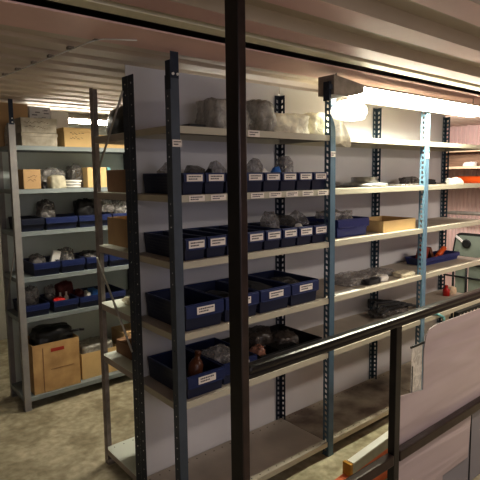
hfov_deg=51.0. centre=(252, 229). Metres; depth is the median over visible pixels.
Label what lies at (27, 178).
carton
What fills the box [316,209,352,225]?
plastic bag
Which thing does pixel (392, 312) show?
cloth
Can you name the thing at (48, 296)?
plastic bag
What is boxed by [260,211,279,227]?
plastic bag
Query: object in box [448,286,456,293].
scrap
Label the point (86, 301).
storage bin
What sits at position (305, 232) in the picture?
storage bin
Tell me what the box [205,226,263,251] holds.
storage bin
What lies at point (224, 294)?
wrapped parts
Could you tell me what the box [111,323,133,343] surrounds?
carton
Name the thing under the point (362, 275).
plastic bag
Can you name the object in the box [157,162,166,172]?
plastic bag
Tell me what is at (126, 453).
shelving rack
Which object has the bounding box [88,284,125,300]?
storage bin
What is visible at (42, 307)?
storage bin
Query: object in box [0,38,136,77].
cable
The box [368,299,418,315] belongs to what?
plastic bag
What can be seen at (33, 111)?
carton
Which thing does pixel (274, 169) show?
packet
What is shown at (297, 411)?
shelving rack
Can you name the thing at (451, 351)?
panel
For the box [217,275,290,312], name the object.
storage bin
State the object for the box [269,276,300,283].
wrapped parts
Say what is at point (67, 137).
carton
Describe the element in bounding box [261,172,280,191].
storage bin
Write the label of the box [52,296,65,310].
rag
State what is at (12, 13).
ceiling beam
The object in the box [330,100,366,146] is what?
plastic bag
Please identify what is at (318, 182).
storage bin
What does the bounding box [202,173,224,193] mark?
storage bin
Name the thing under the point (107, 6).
trim
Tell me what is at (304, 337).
storage bin
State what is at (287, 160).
plastic bag
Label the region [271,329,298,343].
bag
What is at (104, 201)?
plastic bag
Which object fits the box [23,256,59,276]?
storage bin
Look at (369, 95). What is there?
diffuser
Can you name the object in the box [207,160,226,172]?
plastic bag
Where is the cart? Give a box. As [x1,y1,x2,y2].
[443,233,479,318]
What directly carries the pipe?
attached to the wall at (463, 199)
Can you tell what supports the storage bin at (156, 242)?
on the shelving rack at (297, 411)
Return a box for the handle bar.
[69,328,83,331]
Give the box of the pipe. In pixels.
[444,210,479,215]
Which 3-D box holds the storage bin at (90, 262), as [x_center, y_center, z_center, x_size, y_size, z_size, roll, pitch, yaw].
[-1.273,0.242,3.929,0.174,0.093,0.313,-6,8,-40]
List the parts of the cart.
glass panel, stand frame, glass panel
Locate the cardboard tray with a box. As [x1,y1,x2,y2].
[366,216,415,232]
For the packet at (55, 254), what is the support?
in the storage bin at (45, 268)
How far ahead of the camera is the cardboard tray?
3.31 m
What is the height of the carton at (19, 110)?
0.310 m
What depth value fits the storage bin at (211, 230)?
2.59 m
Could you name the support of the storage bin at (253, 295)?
on the shelving rack at (297, 411)
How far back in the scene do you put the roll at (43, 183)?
3.56 m
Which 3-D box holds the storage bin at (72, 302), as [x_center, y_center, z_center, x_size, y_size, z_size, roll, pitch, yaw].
[-1.460,0.547,3.800,0.184,0.083,0.313,-6,8,-40]
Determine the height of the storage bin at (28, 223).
0.088 m
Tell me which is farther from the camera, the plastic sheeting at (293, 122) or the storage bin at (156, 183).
the plastic sheeting at (293, 122)
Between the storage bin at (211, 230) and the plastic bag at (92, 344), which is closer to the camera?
the storage bin at (211, 230)
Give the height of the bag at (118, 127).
0.175 m
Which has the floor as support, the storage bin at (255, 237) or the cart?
the cart
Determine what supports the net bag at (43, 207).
in the storage bin at (61, 221)
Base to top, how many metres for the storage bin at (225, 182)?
0.095 m
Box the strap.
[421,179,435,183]
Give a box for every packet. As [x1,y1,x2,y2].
[49,250,60,261]
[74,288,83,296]
[84,290,90,295]
[271,166,280,171]
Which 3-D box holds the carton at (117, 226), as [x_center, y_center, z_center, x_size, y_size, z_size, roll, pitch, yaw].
[-0.648,0.007,2.806,0.230,0.150,0.240,-6,8,-40]
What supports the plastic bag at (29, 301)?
in the storage bin at (42, 307)
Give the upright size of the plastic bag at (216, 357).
0.145 m
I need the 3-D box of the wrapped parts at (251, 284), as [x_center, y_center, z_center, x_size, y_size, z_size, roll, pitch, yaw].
[-0.002,0.344,2.727,0.190,0.115,0.240,-6,8,-40]
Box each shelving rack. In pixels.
[0,99,132,411]
[89,76,141,479]
[125,51,479,479]
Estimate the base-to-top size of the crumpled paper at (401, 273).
0.030 m
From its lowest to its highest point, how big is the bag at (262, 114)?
0.175 m
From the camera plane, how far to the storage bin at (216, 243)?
2.33 m
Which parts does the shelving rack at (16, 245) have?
post, post, shelf, shelf, cap, shelf, shelf, shelf, shelf, post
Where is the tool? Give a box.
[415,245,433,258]
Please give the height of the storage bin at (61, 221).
0.088 m
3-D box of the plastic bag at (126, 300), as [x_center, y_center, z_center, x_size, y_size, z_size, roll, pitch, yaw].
[-0.620,0.386,2.756,0.140,0.050,0.200,-6,8,-40]
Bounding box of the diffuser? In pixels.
[350,87,479,116]
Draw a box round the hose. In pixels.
[434,313,444,320]
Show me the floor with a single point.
(62, 437)
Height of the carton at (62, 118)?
0.275 m
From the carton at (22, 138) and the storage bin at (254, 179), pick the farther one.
the carton at (22, 138)
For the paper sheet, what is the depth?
2.99 m
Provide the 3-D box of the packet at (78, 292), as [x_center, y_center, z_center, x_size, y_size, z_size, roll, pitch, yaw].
[-1.341,0.515,3.881,0.075,0.115,0.100,-6,8,-40]
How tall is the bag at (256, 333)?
0.155 m
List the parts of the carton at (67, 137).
lid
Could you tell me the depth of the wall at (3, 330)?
5.09 m
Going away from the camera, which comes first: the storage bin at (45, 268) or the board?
the board
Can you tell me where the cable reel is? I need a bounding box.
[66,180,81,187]
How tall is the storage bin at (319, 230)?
0.099 m
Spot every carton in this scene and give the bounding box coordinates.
[0,102,27,146]
[14,117,56,133]
[16,132,57,145]
[18,169,40,188]
[28,106,50,118]
[28,333,80,394]
[50,111,68,128]
[56,127,91,146]
[76,167,106,186]
[80,343,116,379]
[91,135,123,147]
[107,170,128,191]
[107,216,130,247]
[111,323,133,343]
[116,336,134,359]
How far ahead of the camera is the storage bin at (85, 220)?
3.76 m
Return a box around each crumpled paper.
[372,274,388,281]
[392,270,415,277]
[445,177,463,183]
[463,161,476,165]
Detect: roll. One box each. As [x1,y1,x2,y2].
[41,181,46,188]
[451,176,479,182]
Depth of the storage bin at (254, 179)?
2.44 m
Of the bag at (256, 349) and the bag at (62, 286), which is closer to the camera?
the bag at (256, 349)
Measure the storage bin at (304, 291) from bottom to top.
0.121 m
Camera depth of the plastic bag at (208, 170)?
2.33 m
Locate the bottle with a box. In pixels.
[187,350,202,376]
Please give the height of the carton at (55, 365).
0.360 m
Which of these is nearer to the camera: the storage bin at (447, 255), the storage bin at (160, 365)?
the storage bin at (160, 365)
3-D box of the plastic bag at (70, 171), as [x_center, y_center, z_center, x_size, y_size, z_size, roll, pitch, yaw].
[-1.356,-0.410,3.842,0.130,0.180,0.160,-6,8,-40]
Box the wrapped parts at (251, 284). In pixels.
[248,280,272,289]
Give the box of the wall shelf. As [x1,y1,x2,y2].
[446,150,479,168]
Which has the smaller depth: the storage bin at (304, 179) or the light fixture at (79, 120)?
the storage bin at (304, 179)
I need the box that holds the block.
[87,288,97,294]
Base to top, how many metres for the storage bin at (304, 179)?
0.095 m
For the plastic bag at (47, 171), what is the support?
on the shelving rack at (16, 245)
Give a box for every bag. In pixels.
[25,285,38,305]
[29,253,45,263]
[36,199,55,217]
[40,167,65,181]
[44,284,55,299]
[54,280,73,296]
[57,247,74,259]
[64,164,82,186]
[73,198,94,215]
[79,250,95,257]
[79,336,112,353]
[93,199,114,211]
[106,106,126,134]
[110,200,126,213]
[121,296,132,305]
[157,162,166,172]
[184,165,204,172]
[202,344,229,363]
[204,168,212,172]
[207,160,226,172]
[246,99,276,131]
[247,158,262,172]
[249,325,273,352]
[249,344,265,355]
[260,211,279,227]
[270,214,295,226]
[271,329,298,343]
[274,156,292,171]
[290,210,308,223]
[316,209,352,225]
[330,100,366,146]
[399,176,418,184]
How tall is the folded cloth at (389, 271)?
0.040 m
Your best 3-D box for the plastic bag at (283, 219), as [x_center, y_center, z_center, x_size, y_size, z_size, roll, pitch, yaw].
[0.164,-0.011,2.833,0.092,0.150,0.200,-6,8,-40]
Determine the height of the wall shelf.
2.000 m
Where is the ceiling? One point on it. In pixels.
(436, 37)
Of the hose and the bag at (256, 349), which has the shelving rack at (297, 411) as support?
the hose
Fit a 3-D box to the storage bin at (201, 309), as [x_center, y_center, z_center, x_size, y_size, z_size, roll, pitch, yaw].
[-0.334,0.381,2.440,0.212,0.121,0.373,-6,8,-40]
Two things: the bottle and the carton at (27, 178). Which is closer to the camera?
the bottle
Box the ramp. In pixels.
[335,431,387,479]
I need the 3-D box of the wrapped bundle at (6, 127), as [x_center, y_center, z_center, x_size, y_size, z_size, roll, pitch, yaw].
[-1.708,-0.663,3.568,0.100,0.160,0.100,-6,8,-40]
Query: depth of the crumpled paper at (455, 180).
3.78 m
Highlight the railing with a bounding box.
[225,0,479,479]
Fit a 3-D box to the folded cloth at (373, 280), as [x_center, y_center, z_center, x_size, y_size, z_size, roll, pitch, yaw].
[0.758,0.329,3.217,0.160,0.035,0.070,-6,8,-40]
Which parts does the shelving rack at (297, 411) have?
post, post, shelf, shelf, shelf, shelf, shelf, shelf, post, post, shelf, shelf, shelf, shelf, shelf, post, shelf, shelf, post, shelf, shelf, shelf, post, shelf, spray cap, shelf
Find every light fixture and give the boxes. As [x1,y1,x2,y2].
[68,117,106,124]
[318,73,479,117]
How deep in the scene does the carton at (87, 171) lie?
3.79 m
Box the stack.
[340,177,387,186]
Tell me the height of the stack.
0.062 m
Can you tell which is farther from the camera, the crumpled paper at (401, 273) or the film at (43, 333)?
the film at (43, 333)
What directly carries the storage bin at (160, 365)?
on the shelving rack at (297, 411)
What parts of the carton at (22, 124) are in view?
lid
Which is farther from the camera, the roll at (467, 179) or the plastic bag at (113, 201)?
the roll at (467, 179)
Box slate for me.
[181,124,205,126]
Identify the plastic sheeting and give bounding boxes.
[258,113,309,133]
[304,112,328,134]
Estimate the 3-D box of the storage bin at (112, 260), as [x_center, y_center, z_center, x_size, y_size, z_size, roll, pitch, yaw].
[-1.135,0.228,4.046,0.178,0.093,0.313,-6,8,-40]
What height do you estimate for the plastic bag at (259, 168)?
0.165 m
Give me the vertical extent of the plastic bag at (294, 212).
0.165 m
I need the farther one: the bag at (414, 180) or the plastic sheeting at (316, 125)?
the bag at (414, 180)
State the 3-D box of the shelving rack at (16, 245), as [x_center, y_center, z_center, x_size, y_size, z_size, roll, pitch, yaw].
[-0.969,0.125,4.194,1.999,2.155,0.379,-6,8,-40]
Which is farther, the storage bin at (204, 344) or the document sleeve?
the storage bin at (204, 344)
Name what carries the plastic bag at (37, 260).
in the storage bin at (45, 268)
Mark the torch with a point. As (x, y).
(442, 249)
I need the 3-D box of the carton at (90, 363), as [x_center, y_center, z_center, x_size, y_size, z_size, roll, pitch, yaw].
[-1.271,1.036,4.039,0.300,0.200,0.250,-6,8,-40]
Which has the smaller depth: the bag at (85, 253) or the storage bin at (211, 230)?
the storage bin at (211, 230)
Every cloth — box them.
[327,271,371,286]
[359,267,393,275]
[361,277,380,284]
[367,303,408,318]
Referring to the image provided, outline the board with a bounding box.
[443,410,479,479]
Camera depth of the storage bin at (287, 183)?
2.59 m
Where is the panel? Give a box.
[399,308,479,479]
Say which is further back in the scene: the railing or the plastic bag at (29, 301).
the plastic bag at (29, 301)
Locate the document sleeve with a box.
[410,341,424,392]
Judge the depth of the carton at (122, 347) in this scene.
2.81 m
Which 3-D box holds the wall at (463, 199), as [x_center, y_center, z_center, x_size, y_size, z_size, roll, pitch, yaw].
[3.358,-0.056,5.066,0.100,2.245,7.650,-6,8,-40]
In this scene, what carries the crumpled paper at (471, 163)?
on the wall shelf
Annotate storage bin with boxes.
[8,216,44,231]
[12,296,49,317]
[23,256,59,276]
[32,214,77,229]
[40,292,78,311]
[48,253,84,272]
[66,212,111,226]
[71,252,107,269]
[71,287,98,307]
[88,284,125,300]
[102,211,129,216]
[104,253,128,266]
[143,173,203,194]
[144,231,205,260]
[145,287,223,331]
[147,348,224,398]
[165,229,226,257]
[184,280,258,321]
[185,227,227,254]
[185,337,256,384]
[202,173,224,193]
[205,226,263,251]
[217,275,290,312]
[220,225,281,249]
[221,324,321,358]
[223,173,226,192]
[247,172,263,191]
[247,223,297,247]
[248,270,318,305]
[253,221,312,244]
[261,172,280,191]
[278,172,296,190]
[294,172,312,189]
[296,222,327,242]
[302,215,368,237]
[310,172,326,189]
[405,250,459,265]
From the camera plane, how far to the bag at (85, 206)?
3.83 m
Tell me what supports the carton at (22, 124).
on the carton at (22, 138)
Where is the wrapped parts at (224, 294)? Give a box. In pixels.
[206,290,228,297]
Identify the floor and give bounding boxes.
[0,313,479,479]
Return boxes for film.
[29,322,72,345]
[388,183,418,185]
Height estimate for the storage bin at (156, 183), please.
0.095 m
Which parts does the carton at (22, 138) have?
lid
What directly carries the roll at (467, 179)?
on the wall shelf
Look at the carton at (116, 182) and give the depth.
2.69 m
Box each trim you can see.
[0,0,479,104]
[49,0,479,90]
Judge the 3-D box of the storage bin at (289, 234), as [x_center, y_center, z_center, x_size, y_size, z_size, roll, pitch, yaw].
[0.075,0.029,2.761,0.112,0.099,0.383,-6,8,-40]
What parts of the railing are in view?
plate, tall post, handrail, short post, rail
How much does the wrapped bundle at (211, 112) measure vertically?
0.165 m
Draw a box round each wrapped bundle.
[4,126,7,145]
[195,97,252,129]
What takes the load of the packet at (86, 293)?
in the storage bin at (86, 301)
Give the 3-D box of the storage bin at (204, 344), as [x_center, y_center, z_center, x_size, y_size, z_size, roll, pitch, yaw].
[-0.175,0.684,2.630,0.212,0.108,0.373,-6,8,-40]
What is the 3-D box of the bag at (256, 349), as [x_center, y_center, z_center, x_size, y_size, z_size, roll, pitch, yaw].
[0.028,0.666,2.652,0.080,0.125,0.090,-6,8,-40]
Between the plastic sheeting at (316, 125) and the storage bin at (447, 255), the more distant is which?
the storage bin at (447, 255)
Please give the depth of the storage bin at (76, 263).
3.70 m
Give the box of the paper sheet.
[334,288,359,295]
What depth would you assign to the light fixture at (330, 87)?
2.87 m
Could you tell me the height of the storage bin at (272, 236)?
0.099 m
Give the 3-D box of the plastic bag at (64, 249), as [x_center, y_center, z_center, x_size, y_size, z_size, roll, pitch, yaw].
[-1.418,0.214,3.811,0.140,0.165,0.140,-6,8,-40]
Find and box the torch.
[435,246,446,256]
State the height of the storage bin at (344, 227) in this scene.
0.108 m
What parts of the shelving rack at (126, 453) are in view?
post, shelf, shelf, shelf, shelf, shelf, shelf, post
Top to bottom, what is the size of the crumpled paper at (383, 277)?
0.040 m
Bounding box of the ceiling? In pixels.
[0,0,479,126]
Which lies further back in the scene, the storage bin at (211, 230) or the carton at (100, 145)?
the carton at (100, 145)
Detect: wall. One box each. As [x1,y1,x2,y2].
[0,234,6,339]
[442,125,479,291]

